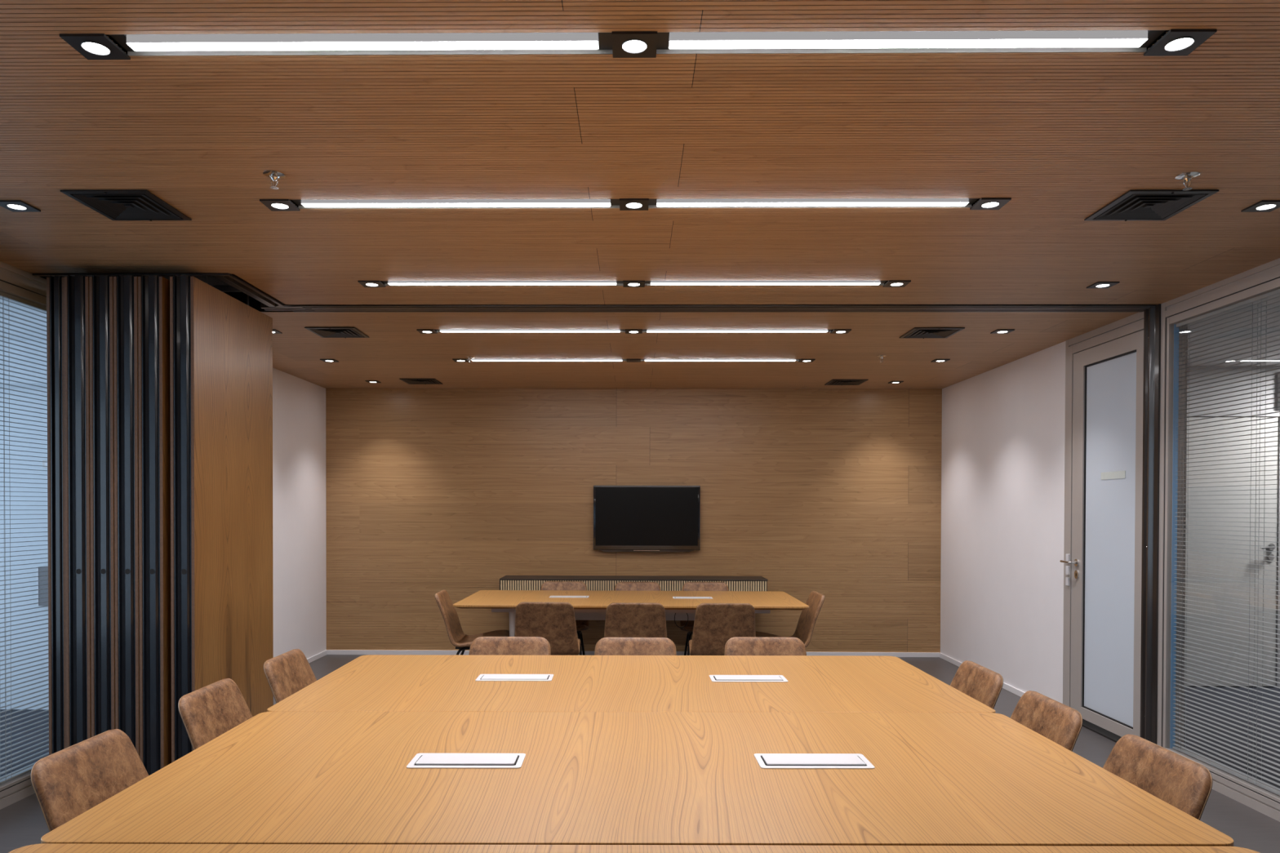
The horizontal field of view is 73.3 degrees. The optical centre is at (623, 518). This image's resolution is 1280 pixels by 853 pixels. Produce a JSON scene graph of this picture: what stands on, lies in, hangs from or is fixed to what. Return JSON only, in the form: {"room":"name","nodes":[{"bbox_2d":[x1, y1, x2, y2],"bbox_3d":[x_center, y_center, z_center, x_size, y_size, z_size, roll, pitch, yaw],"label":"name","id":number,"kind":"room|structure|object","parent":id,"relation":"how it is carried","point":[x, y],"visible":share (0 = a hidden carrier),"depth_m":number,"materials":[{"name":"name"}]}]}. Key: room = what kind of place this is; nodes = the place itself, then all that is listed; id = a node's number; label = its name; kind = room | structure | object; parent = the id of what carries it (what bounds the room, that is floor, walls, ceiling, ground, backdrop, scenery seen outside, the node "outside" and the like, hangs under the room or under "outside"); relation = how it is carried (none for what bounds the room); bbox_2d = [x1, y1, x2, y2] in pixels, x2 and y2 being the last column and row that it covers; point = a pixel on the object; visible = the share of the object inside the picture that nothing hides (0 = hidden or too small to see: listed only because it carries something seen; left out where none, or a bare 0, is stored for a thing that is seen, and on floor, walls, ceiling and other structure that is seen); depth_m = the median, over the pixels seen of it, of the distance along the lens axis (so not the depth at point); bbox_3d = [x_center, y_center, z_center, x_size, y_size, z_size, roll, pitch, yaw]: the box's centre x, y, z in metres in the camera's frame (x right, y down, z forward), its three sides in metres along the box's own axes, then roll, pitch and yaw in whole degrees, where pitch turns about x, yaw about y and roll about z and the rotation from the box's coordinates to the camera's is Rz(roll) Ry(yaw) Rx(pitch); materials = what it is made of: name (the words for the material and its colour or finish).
{"room":"conference room","nodes":[
{"label":"conference room","id":0,"kind":"room"},
{"bbox_2d":[0,297,46,340],"bbox_3d":[-4.689,-1.274,2.176,2.965,0.140,8.270,0,1,1],"label":"ceiling","id":1,"kind":"structure","parent":0,"point":[1,300],"depth_m":5.48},
{"bbox_2d":[0,340,48,709],"bbox_3d":[-4.645,0.066,6.241,2.965,2.730,0.370,0,1,1],"label":"wall","id":2,"kind":"structure","parent":0,"point":[4,509],"depth_m":6.32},
{"bbox_2d":[36,566,48,605],"bbox_3d":[-4.198,0.499,6.299,0.150,0.285,0.052,0,1,1],"label":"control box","id":3,"kind":"object","parent":2,"relation":"attached to","point":[42,569],"visible":0.48,"depth_m":6.28,"materials":[{"name":"grey metal"}]},
{"bbox_2d":[42,460,47,467],"bbox_3d":[-4.215,-0.396,6.307,0.080,0.055,0.015,0,1,1],"label":"wall switch","id":4,"kind":"object","parent":2,"relation":"attached to","point":[44,464],"visible":0.42,"depth_m":6.30,"materials":[{"name":"white plastic"}]},
{"bbox_2d":[272,368,326,658],"bbox_3d":[-3.094,0.007,6.942,0.120,2.800,3.570,0,1,1],"label":"wall","id":5,"kind":"structure","parent":0,"point":[299,405],"depth_m":7.99,"materials":[{"name":"white paint"}]},
{"bbox_2d":[0,261,46,809],"bbox_3d":[-3.156,0.111,2.088,0.132,2.700,6.100,0,1,1],"label":"window","id":6,"kind":"structure","parent":5,"relation":"in","point":[15,282],"depth_m":4.38,"materials":[{"name":"beige metal"}]},
{"bbox_2d":[0,291,48,784],"bbox_3d":[-3.141,0.125,2.088,0.028,2.459,5.960,0,1,1],"label":"blind","id":7,"kind":"object","parent":6,"relation":"attached to","point":[4,295],"visible":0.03,"depth_m":4.44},
{"bbox_2d":[306,649,327,663],"bbox_3d":[-3.030,1.382,7.047,0.013,0.048,3.390,0,1,1],"label":"baseboard","id":8,"kind":"structure","parent":5,"relation":"attached to","point":[324,653],"depth_m":8.47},
{"bbox_2d":[325,388,942,652],"bbox_3d":[0.092,0.004,8.740,6.410,2.820,0.100,0,1,1],"label":"wall","id":9,"kind":"structure","parent":0,"point":[835,494],"depth_m":8.69,"materials":[{"name":"brown wood"}]},
{"bbox_2d":[327,649,939,657],"bbox_3d":[0.088,1.371,8.703,6.184,0.048,0.021,0,1,1],"label":"baseboard","id":10,"kind":"structure","parent":9,"relation":"attached to","point":[329,651],"depth_m":8.70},
{"bbox_2d":[593,485,700,552],"bbox_3d":[0.235,0.007,8.649,1.070,0.668,0.076,0,1,1],"label":"television","id":11,"kind":"object","parent":9,"relation":"attached to","point":[627,518],"visible":1,"depth_m":8.61,"materials":[{"name":"black plastic"}]},
{"bbox_2d":[0,0,1279,388],"bbox_3d":[0.032,-1.248,3.331,6.210,0.006,10.690,0,1,1],"label":"ceiling","id":12,"kind":"structure","parent":0,"point":[1062,135],"depth_m":3.07,"materials":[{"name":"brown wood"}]},
{"bbox_2d":[0,200,40,212],"bbox_3d":[-2.428,-1.248,3.445,0.115,0.008,0.115,0,1,1],"label":"recessed light","id":13,"kind":"object","parent":12,"relation":"in","point":[15,206],"visible":1,"depth_m":3.44,"materials":[{"name":"black metal"}]},
{"bbox_2d":[59,33,130,59],"bbox_3d":[-1.381,-1.232,2.253,0.115,0.008,0.115,0,1,1],"label":"recessed light","id":14,"kind":"object","parent":12,"relation":"in","point":[91,46],"visible":1,"depth_m":2.24,"materials":[{"name":"black metal"}]},
{"bbox_2d":[60,190,191,221],"bbox_3d":[-1.974,-1.246,3.437,0.332,0.012,0.332,0,1,1],"label":"ceiling vent","id":15,"kind":"object","parent":12,"relation":"in","point":[115,205],"visible":1,"depth_m":3.42,"materials":[{"name":"black metal"}]},
{"bbox_2d":[262,169,285,189],"bbox_3d":[-1.264,-1.220,3.117,0.076,0.050,0.076,0,1,1],"label":"sprinkler","id":16,"kind":"object","parent":12,"relation":"attached to","point":[274,175],"visible":1,"depth_m":3.11,"materials":[{"name":"silver metal"}]},
{"bbox_2d":[272,328,282,333],"bbox_3d":[-2.413,-1.276,5.885,0.115,0.008,0.115,0,1,1],"label":"recessed light","id":17,"kind":"object","parent":12,"relation":"in","point":[274,331],"visible":0.41,"depth_m":5.89,"materials":[{"name":"black metal"}]},
{"bbox_2d":[259,199,300,210],"bbox_3d":[-1.367,-1.246,3.428,0.115,0.008,0.115,0,1,1],"label":"recessed light","id":18,"kind":"object","parent":12,"relation":"in","point":[272,204],"visible":1,"depth_m":3.42,"materials":[{"name":"black metal"}]},
{"bbox_2d":[320,359,338,362],"bbox_3d":[-2.405,-1.288,7.042,0.115,0.008,0.115,0,1,1],"label":"recessed light","id":19,"kind":"object","parent":12,"relation":"in","point":[323,360],"visible":1,"depth_m":7.04,"materials":[{"name":"black metal"}]},
{"bbox_2d":[304,327,368,337],"bbox_3d":[-1.961,-1.273,5.912,0.332,0.012,0.332,0,1,1],"label":"ceiling vent","id":20,"kind":"object","parent":12,"relation":"in","point":[324,332],"visible":1,"depth_m":5.90,"materials":[{"name":"black metal"}]},
{"bbox_2d":[109,31,613,55],"bbox_3d":[-0.676,-1.259,2.244,1.303,0.061,0.105,0,1,1],"label":"linear light","id":21,"kind":"object","parent":12,"relation":"attached to","point":[588,42],"visible":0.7,"depth_m":2.23,"materials":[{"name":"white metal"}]},
{"bbox_2d":[357,280,385,287],"bbox_3d":[-1.353,-1.259,4.632,0.115,0.008,0.115,0,1,1],"label":"recessed light","id":22,"kind":"object","parent":12,"relation":"in","point":[365,283],"visible":1,"depth_m":4.61,"materials":[{"name":"black metal"}]},
{"bbox_2d":[364,380,381,382],"bbox_3d":[-2.389,-1.302,8.220,0.115,0.008,0.115,0,1,1],"label":"recessed light","id":23,"kind":"object","parent":12,"relation":"in","point":[368,381],"visible":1,"depth_m":8.19,"materials":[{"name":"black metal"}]},
{"bbox_2d":[399,378,442,384],"bbox_3d":[-1.919,-1.299,8.187,0.332,0.012,0.332,0,1,1],"label":"ceiling vent","id":24,"kind":"object","parent":12,"relation":"in","point":[410,381],"visible":1,"depth_m":8.18,"materials":[{"name":"black metal"}]},
{"bbox_2d":[416,328,437,333],"bbox_3d":[-1.338,-1.273,5.872,0.115,0.008,0.115,0,1,1],"label":"recessed light","id":25,"kind":"object","parent":12,"relation":"in","point":[420,331],"visible":1,"depth_m":5.86,"materials":[{"name":"black metal"}]},
{"bbox_2d":[291,199,619,208],"bbox_3d":[-0.662,-1.272,3.419,1.303,0.061,0.105,0,1,1],"label":"linear light","id":26,"kind":"object","parent":12,"relation":"attached to","point":[302,203],"visible":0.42,"depth_m":3.40,"materials":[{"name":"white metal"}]},
{"bbox_2d":[452,359,469,361],"bbox_3d":[-1.325,-1.286,7.022,0.115,0.008,0.115,0,1,1],"label":"recessed light","id":27,"kind":"object","parent":12,"relation":"in","point":[455,360],"visible":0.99,"depth_m":7.00,"materials":[{"name":"black metal"}]},
{"bbox_2d":[465,355,474,363],"bbox_3d":[-1.226,-1.262,6.874,0.076,0.050,0.076,0,1,1],"label":"sprinkler","id":28,"kind":"object","parent":12,"relation":"attached to","point":[468,357],"visible":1,"depth_m":6.86,"materials":[{"name":"silver metal"}]},
{"bbox_2d":[382,280,622,285],"bbox_3d":[-0.648,-1.286,4.624,1.303,0.061,0.105,0,1,1],"label":"linear light","id":29,"kind":"object","parent":12,"relation":"attached to","point":[386,282],"visible":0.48,"depth_m":4.61,"materials":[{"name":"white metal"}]},
{"bbox_2d":[435,328,625,332],"bbox_3d":[-0.633,-1.300,5.864,1.303,0.061,0.105,0,1,1],"label":"linear light","id":30,"kind":"object","parent":12,"relation":"attached to","point":[437,330],"visible":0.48,"depth_m":5.84,"materials":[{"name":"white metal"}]},
{"bbox_2d":[468,359,626,360],"bbox_3d":[-0.620,-1.313,7.013,1.303,0.061,0.105,0,1,1],"label":"linear light","id":31,"kind":"object","parent":12,"relation":"attached to","point":[472,359],"visible":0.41,"depth_m":6.99,"materials":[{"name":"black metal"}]},
{"bbox_2d":[27,271,1155,312],"bbox_3d":[0.035,-1.320,4.848,6.240,0.132,1.045,0,1,1],"label":"ceiling track","id":32,"kind":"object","parent":12,"relation":"attached to","point":[228,283],"depth_m":5.16,"materials":[{"name":"metal"}]},
{"bbox_2d":[622,280,644,287],"bbox_3d":[0.057,-1.255,4.616,0.115,0.008,0.115,0,1,1],"label":"recessed light","id":33,"kind":"object","parent":12,"relation":"in","point":[625,283],"visible":1,"depth_m":4.60,"materials":[{"name":"black metal"}]},
{"bbox_2d":[625,328,642,333],"bbox_3d":[0.072,-1.269,5.856,0.115,0.008,0.115,0,1,1],"label":"recessed light","id":34,"kind":"object","parent":12,"relation":"in","point":[627,331],"visible":1,"depth_m":5.84,"materials":[{"name":"black metal"}]},
{"bbox_2d":[626,359,640,362],"bbox_3d":[0.085,-1.282,7.006,0.115,0.008,0.115,0,1,1],"label":"recessed light","id":35,"kind":"object","parent":12,"relation":"in","point":[628,360],"visible":1,"depth_m":7.00,"materials":[{"name":"black metal"}]},
{"bbox_2d":[611,31,657,57],"bbox_3d":[0.029,-1.229,2.236,0.115,0.008,0.115,0,1,1],"label":"recessed light","id":36,"kind":"object","parent":12,"relation":"in","point":[625,44],"visible":1,"depth_m":2.23,"materials":[{"name":"black metal"}]},
{"bbox_2d":[619,198,648,210],"bbox_3d":[0.043,-1.242,3.411,0.115,0.008,0.115,0,1,1],"label":"recessed light","id":37,"kind":"object","parent":12,"relation":"in","point":[625,204],"visible":1,"depth_m":3.40,"materials":[{"name":"black metal"}]},
{"bbox_2d":[640,359,799,360],"bbox_3d":[0.788,-1.309,6.997,1.298,0.061,0.105,0,1,1],"label":"linear light","id":38,"kind":"object","parent":12,"relation":"attached to","point":[641,359],"visible":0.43,"depth_m":6.98,"materials":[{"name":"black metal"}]},
{"bbox_2d":[642,328,832,332],"bbox_3d":[0.774,-1.296,5.847,1.298,0.061,0.105,0,1,1],"label":"linear light","id":39,"kind":"object","parent":12,"relation":"attached to","point":[643,330],"visible":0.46,"depth_m":5.83,"materials":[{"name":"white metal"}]},
{"bbox_2d":[644,280,886,285],"bbox_3d":[0.760,-1.282,4.607,1.298,0.061,0.105,0,1,1],"label":"linear light","id":40,"kind":"object","parent":12,"relation":"attached to","point":[646,282],"visible":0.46,"depth_m":4.59,"materials":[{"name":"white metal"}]},
{"bbox_2d":[798,359,815,362],"bbox_3d":[1.490,-1.279,6.989,0.115,0.008,0.115,0,1,1],"label":"recessed light","id":41,"kind":"object","parent":12,"relation":"in","point":[800,360],"visible":1,"depth_m":6.98,"materials":[{"name":"black metal"}]},
{"bbox_2d":[648,198,977,208],"bbox_3d":[0.746,-1.269,3.402,1.298,0.061,0.105,0,1,1],"label":"linear light","id":42,"kind":"object","parent":12,"relation":"attached to","point":[737,202],"visible":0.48,"depth_m":3.39,"materials":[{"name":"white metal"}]},
{"bbox_2d":[830,328,851,333],"bbox_3d":[1.477,-1.266,5.839,0.115,0.008,0.115,0,1,1],"label":"recessed light","id":43,"kind":"object","parent":12,"relation":"in","point":[835,331],"visible":1,"depth_m":5.83,"materials":[{"name":"black metal"}]},
{"bbox_2d":[824,379,868,385],"bbox_3d":[2.116,-1.289,8.177,0.332,0.012,0.332,0,1,1],"label":"ceiling vent","id":44,"kind":"object","parent":12,"relation":"in","point":[833,382],"visible":1,"depth_m":8.16,"materials":[{"name":"black metal"}]},
{"bbox_2d":[876,355,886,362],"bbox_3d":[2.036,-1.254,6.781,0.076,0.050,0.076,0,1,1],"label":"sprinkler","id":45,"kind":"object","parent":12,"relation":"attached to","point":[881,357],"visible":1,"depth_m":6.77,"materials":[{"name":"silver metal"}]},
{"bbox_2d":[888,381,903,383],"bbox_3d":[2.588,-1.289,8.171,0.115,0.008,0.115,0,1,1],"label":"recessed light","id":46,"kind":"object","parent":12,"relation":"in","point":[891,382],"visible":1,"depth_m":8.16,"materials":[{"name":"black metal"}]},
{"bbox_2d":[883,280,911,287],"bbox_3d":[1.462,-1.252,4.599,0.115,0.008,0.115,0,1,1],"label":"recessed light","id":47,"kind":"object","parent":12,"relation":"in","point":[891,283],"visible":1,"depth_m":4.59,"materials":[{"name":"black metal"}]},
{"bbox_2d":[656,30,1165,53],"bbox_3d":[0.732,-1.256,2.228,1.298,0.061,0.105,0,1,1],"label":"linear light","id":48,"kind":"object","parent":12,"relation":"attached to","point":[988,41],"visible":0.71,"depth_m":2.22,"materials":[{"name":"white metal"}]},
{"bbox_2d":[899,327,964,338],"bbox_3d":[2.104,-1.263,5.879,0.332,0.012,0.332,0,1,1],"label":"ceiling vent","id":49,"kind":"object","parent":12,"relation":"in","point":[917,332],"visible":1,"depth_m":5.86,"materials":[{"name":"black metal"}]},
{"bbox_2d":[930,359,950,362],"bbox_3d":[2.570,-1.276,6.973,0.115,0.008,0.115,0,1,1],"label":"recessed light","id":50,"kind":"object","parent":12,"relation":"in","point":[935,360],"visible":1,"depth_m":6.97,"materials":[{"name":"black metal"}]},
{"bbox_2d":[969,197,1011,209],"bbox_3d":[1.448,-1.238,3.395,0.115,0.008,0.115,0,1,1],"label":"recessed light","id":51,"kind":"object","parent":12,"relation":"in","point":[984,203],"visible":1,"depth_m":3.38,"materials":[{"name":"black metal"}]},
{"bbox_2d":[990,328,1014,333],"bbox_3d":[2.569,-1.263,5.829,0.115,0.008,0.115,0,1,1],"label":"recessed light","id":52,"kind":"object","parent":12,"relation":"in","point":[998,331],"visible":1,"depth_m":5.82,"materials":[{"name":"black metal"}]},
{"bbox_2d":[1086,281,1119,288],"bbox_3d":[2.572,-1.249,4.617,0.115,0.008,0.115,0,1,1],"label":"recessed light","id":53,"kind":"object","parent":12,"relation":"in","point":[1099,284],"visible":1,"depth_m":4.61,"materials":[{"name":"black metal"}]},
{"bbox_2d":[1084,189,1218,221],"bbox_3d":[2.080,-1.236,3.409,0.332,0.012,0.332,0,1,1],"label":"ceiling vent","id":54,"kind":"object","parent":12,"relation":"in","point":[1133,205],"visible":1,"depth_m":3.39,"materials":[{"name":"black metal"}]},
{"bbox_2d":[1143,28,1217,55],"bbox_3d":[1.434,-1.225,2.220,0.115,0.008,0.115,0,1,1],"label":"recessed light","id":55,"kind":"object","parent":12,"relation":"in","point":[1175,42],"visible":1,"depth_m":2.21,"materials":[{"name":"black metal"}]},
{"bbox_2d":[1175,171,1199,190],"bbox_3d":[2.037,-1.212,3.106,0.076,0.050,0.076,0,1,1],"label":"sprinkler","id":56,"kind":"object","parent":12,"relation":"attached to","point":[1187,176],"visible":1,"depth_m":3.10,"materials":[{"name":"silver metal"}]},
{"bbox_2d":[1240,200,1279,212],"bbox_3d":[2.548,-1.236,3.412,0.115,0.008,0.115,0,1,1],"label":"recessed light","id":57,"kind":"object","parent":12,"relation":"in","point":[1263,206],"visible":1,"depth_m":3.41,"materials":[{"name":"black metal"}]},
{"bbox_2d":[0,654,1279,852],"bbox_3d":[0.336,1.480,3.358,13.000,0.050,10.690,0,1,1],"label":"floor","id":58,"kind":"structure","parent":0,"point":[23,823],"depth_m":5.38,"materials":[{"name":"carpet"}]},
{"bbox_2d":[46,275,88,755],"bbox_3d":[-2.824,0.062,4.744,0.093,2.716,0.900,0,1,1],"label":"partition panel","id":59,"kind":"object","parent":58,"relation":"on","point":[55,285],"visible":0.24,"depth_m":4.30,"materials":[{"name":"brown wood"}]},
{"bbox_2d":[64,275,91,747],"bbox_3d":[-2.713,0.062,4.737,0.121,2.716,0.913,0,1,1],"label":"partition panel","id":60,"kind":"object","parent":58,"relation":"on","point":[77,314],"visible":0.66,"depth_m":4.29,"materials":[{"name":"brown wood"}]},
{"bbox_2d":[30,728,148,832],"bbox_3d":[-1.273,1.054,2.452,0.578,0.823,0.482,0,1,1],"label":"chair","id":61,"kind":"object","parent":58,"relation":"on","point":[67,783],"visible":0.46,"depth_m":2.41,"materials":[{"name":"brown leather"}]},
{"bbox_2d":[88,275,115,737],"bbox_3d":[-2.590,0.063,4.735,0.117,2.716,0.913,0,1,1],"label":"partition panel","id":62,"kind":"object","parent":58,"relation":"on","point":[100,286],"visible":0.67,"depth_m":4.29,"materials":[{"name":"brown wood"}]},
{"bbox_2d":[113,275,139,755],"bbox_3d":[-2.468,0.063,4.734,0.118,2.716,0.913,0,1,1],"label":"partition panel","id":63,"kind":"object","parent":58,"relation":"on","point":[125,286],"visible":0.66,"depth_m":4.28,"materials":[{"name":"brown wood"}]},
{"bbox_2d":[137,275,171,775],"bbox_3d":[-2.345,0.063,4.732,0.121,2.716,0.913,0,1,1],"label":"partition panel","id":64,"kind":"object","parent":58,"relation":"on","point":[153,291],"visible":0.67,"depth_m":4.29,"materials":[{"name":"brown wood"}]},
{"bbox_2d":[177,678,253,750],"bbox_3d":[-1.288,1.045,3.230,0.578,0.823,0.482,0,1,1],"label":"chair","id":65,"kind":"object","parent":58,"relation":"on","point":[209,712],"visible":0.17,"depth_m":3.19,"materials":[{"name":"brown leather"}]},
{"bbox_2d":[169,275,273,763],"bbox_3d":[-2.186,0.064,4.743,0.120,2.716,0.938,0,1,1],"label":"partition panel","id":66,"kind":"object","parent":58,"relation":"on","point":[221,346],"visible":0.82,"depth_m":4.53,"materials":[{"name":"brown wood"}]},
{"bbox_2d":[263,648,316,703],"bbox_3d":[-1.285,1.037,3.944,0.578,0.823,0.482,0,1,1],"label":"chair","id":67,"kind":"object","parent":58,"relation":"on","point":[287,673],"visible":0.19,"depth_m":3.90,"materials":[{"name":"brown leather"}]},
{"bbox_2d":[435,590,509,655],"bbox_3d":[-1.195,1.004,6.935,0.578,0.823,0.482,0,1,-1],"label":"chair","id":68,"kind":"object","parent":58,"relation":"on","point":[458,638],"visible":0.7,"depth_m":6.92,"materials":[{"name":"brown leather"}]},
{"bbox_2d":[468,636,551,655],"bbox_3d":[-0.593,1.036,4.230,0.482,0.823,0.578,0,1,1],"label":"chair","id":69,"kind":"object","parent":58,"relation":"on","point":[481,646],"visible":0.16,"depth_m":4.47,"materials":[{"name":"brown leather"}]},
{"bbox_2d":[514,602,580,655],"bbox_3d":[-0.561,1.011,6.448,0.482,0.823,0.578,0,1,1],"label":"chair","id":70,"kind":"object","parent":58,"relation":"on","point":[554,622],"visible":0.57,"depth_m":6.21,"materials":[{"name":"brown leather"}]},
{"bbox_2d":[540,581,589,655],"bbox_3d":[-0.548,0.997,7.642,0.482,0.823,0.578,0,1,1],"label":"chair","id":71,"kind":"object","parent":58,"relation":"on","point":[581,625],"visible":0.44,"depth_m":7.88,"materials":[{"name":"brown leather"}]},
{"bbox_2d":[453,590,808,636],"bbox_3d":[0.064,1.036,7.212,2.750,0.750,1.218,0,1,1],"label":"conference table","id":72,"kind":"object","parent":58,"relation":"on","point":[587,605],"visible":0.74,"depth_m":7.10,"materials":[{"name":"brown wood"}]},
{"bbox_2d":[574,612,695,620],"bbox_3d":[0.064,0.771,7.207,1.440,0.145,0.203,0,1,1],"label":"cable tray","id":73,"kind":"object","parent":72,"relation":"on","point":[578,615],"depth_m":7.11,"materials":[{"name":"black metal"}]},
{"bbox_2d":[266,654,995,713],"bbox_3d":[0.029,1.074,3.774,2.708,0.751,1.214,0,1,0],"label":"conference table","id":74,"kind":"object","parent":58,"relation":"on","point":[369,682],"visible":0.68,"depth_m":3.60,"materials":[{"name":"brown wood"}]},
{"bbox_2d":[499,575,768,591],"bbox_3d":[0.100,0.746,8.486,2.582,0.322,0.423,0,1,1],"label":"sideboard","id":75,"kind":"object","parent":58,"relation":"on","point":[593,583],"visible":0.42,"depth_m":8.29,"materials":[{"name":"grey wood"}]},
{"bbox_2d":[8,844,1259,852],"bbox_3d":[0.029,1.105,1.305,2.720,0.745,1.222,0,1,0],"label":"conference table","id":76,"kind":"object","parent":58,"relation":"on","point":[37,848],"visible":1,"depth_m":1.89,"materials":[{"name":"brown wood"}]},
{"bbox_2d":[604,602,666,638],"bbox_3d":[0.090,1.013,6.418,0.482,0.823,0.578,0,1,1],"label":"chair","id":77,"kind":"object","parent":58,"relation":"on","point":[623,620],"visible":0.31,"depth_m":6.17,"materials":[{"name":"brown leather"}]},
{"bbox_2d":[594,637,676,655],"bbox_3d":[0.060,1.037,4.215,0.482,0.823,0.578,0,1,1],"label":"chair","id":78,"kind":"object","parent":58,"relation":"on","point":[605,646],"visible":0.23,"depth_m":4.46,"materials":[{"name":"brown leather"}]},
{"bbox_2d":[613,582,660,591],"bbox_3d":[0.127,0.999,7.607,0.482,0.823,0.578,0,1,1],"label":"chair","id":79,"kind":"object","parent":58,"relation":"on","point":[620,586],"visible":0.16,"depth_m":7.85,"materials":[{"name":"brown leather"}]},
{"bbox_2d":[40,711,1234,846],"bbox_3d":[0.032,1.087,2.545,2.708,0.752,1.238,0,1,0],"label":"conference table","id":80,"kind":"object","parent":58,"relation":"on","point":[367,778],"visible":0.97,"depth_m":2.31,"materials":[{"name":"brown wood"}]},
{"bbox_2d":[680,582,728,655],"bbox_3d":[0.747,1.001,7.607,0.482,0.823,0.578,0,1,1],"label":"chair","id":81,"kind":"object","parent":58,"relation":"on","point":[688,586],"visible":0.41,"depth_m":7.84,"materials":[{"name":"brown leather"}]},
{"bbox_2d":[688,603,755,655],"bbox_3d":[0.730,1.014,6.405,0.482,0.823,0.578,0,1,1],"label":"chair","id":82,"kind":"object","parent":58,"relation":"on","point":[714,624],"visible":0.63,"depth_m":6.17,"materials":[{"name":"brown leather"}]},
{"bbox_2d":[724,636,806,655],"bbox_3d":[0.737,1.039,4.237,0.482,0.823,0.578,0,1,1],"label":"chair","id":83,"kind":"object","parent":58,"relation":"on","point":[737,646],"visible":0.16,"depth_m":4.48,"materials":[{"name":"brown leather"}]},
{"bbox_2d":[755,591,825,647],"bbox_3d":[1.284,1.010,6.891,0.578,0.823,0.482,0,1,0],"label":"chair","id":84,"kind":"object","parent":58,"relation":"on","point":[808,617],"visible":0.4,"depth_m":6.88,"materials":[{"name":"brown leather"}]},
{"bbox_2d":[950,660,1003,709],"bbox_3d":[1.256,1.046,3.677,0.578,0.823,0.482,0,1,1],"label":"chair","id":85,"kind":"object","parent":58,"relation":"on","point":[980,683],"visible":0.2,"depth_m":3.62,"materials":[{"name":"brown leather"}]},
{"bbox_2d":[1009,690,1082,751],"bbox_3d":[1.239,1.053,3.044,0.578,0.823,0.482,0,1,1],"label":"chair","id":86,"kind":"object","parent":58,"relation":"on","point":[1060,723],"visible":0.2,"depth_m":2.99,"materials":[{"name":"brown leather"}]},
{"bbox_2d":[1140,303,1160,744],"bbox_3d":[3.174,0.092,5.136,0.083,2.700,0.144,0,1,1],"label":"post","id":87,"kind":"object","parent":58,"relation":"on","point":[1152,315],"visible":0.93,"depth_m":5.13,"materials":[{"name":"black metal"}]},
{"bbox_2d":[1102,733,1213,820],"bbox_3d":[1.244,1.060,2.426,0.578,0.823,0.482,0,1,1],"label":"chair","id":88,"kind":"object","parent":58,"relation":"on","point":[1182,783],"visible":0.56,"depth_m":2.37,"materials":[{"name":"brown leather"}]},
{"bbox_2d":[1156,257,1279,822],"bbox_3d":[3.183,0.127,2.014,0.132,2.700,6.100,0,1,1],"label":"window","id":89,"kind":"structure","parent":58,"relation":"on","point":[1264,278],"depth_m":5.00,"materials":[{"name":"beige metal"}]},
{"bbox_2d":[1172,288,1279,795],"bbox_3d":[3.168,0.141,2.009,0.028,2.459,5.948,0,1,1],"label":"blind","id":90,"kind":"object","parent":89,"relation":"attached to","point":[1265,296],"visible":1,"depth_m":4.52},
{"bbox_2d":[940,341,1065,703],"bbox_3d":[3.242,0.017,7.412,0.120,2.800,2.483,0,1,1],"label":"wall","id":91,"kind":"structure","parent":0,"point":[1003,427],"depth_m":7.09,"materials":[{"name":"white paint"}]},
{"bbox_2d":[938,652,1025,697],"bbox_3d":[3.172,1.393,7.429,0.013,0.048,2.480,0,1,1],"label":"baseboard","id":92,"kind":"structure","parent":91,"relation":"attached to","point":[1020,693],"depth_m":7.14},
{"bbox_2d":[1059,311,1143,742],"bbox_3d":[3.183,0.086,5.691,0.180,2.700,0.961,0,1,1],"label":"door","id":93,"kind":"structure","parent":91,"relation":"in","point":[1102,562],"depth_m":5.66,"materials":[{"name":"white glass"}]},
{"bbox_2d":[1173,260,1279,365],"bbox_3d":[5.041,-1.250,2.577,3.585,0.050,9.300,0,1,1],"label":"ceiling","id":94,"kind":"structure","parent":0,"point":[1277,332],"depth_m":6.09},
{"bbox_2d":[1186,365,1279,417],"bbox_3d":[5.143,0.058,7.291,3.685,2.770,0.100,0,1,1],"label":"wall","id":95,"kind":"structure","parent":0,"point":[1273,381],"depth_m":7.23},
{"bbox_2d":[1188,686,1273,687],"bbox_3d":[5.089,1.398,7.251,3.585,0.050,0.012,0,1,1],"label":"baseboard","id":96,"kind":"structure","parent":95,"relation":"attached to","point":[1188,686],"depth_m":7.24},
{"bbox_2d":[1184,371,1279,687],"bbox_3d":[5.064,0.099,7.199,0.960,2.650,0.088,0,1,1],"label":"door","id":97,"kind":"structure","parent":95,"relation":"in","point":[1193,511],"depth_m":7.22,"materials":[{"name":"white glass"}]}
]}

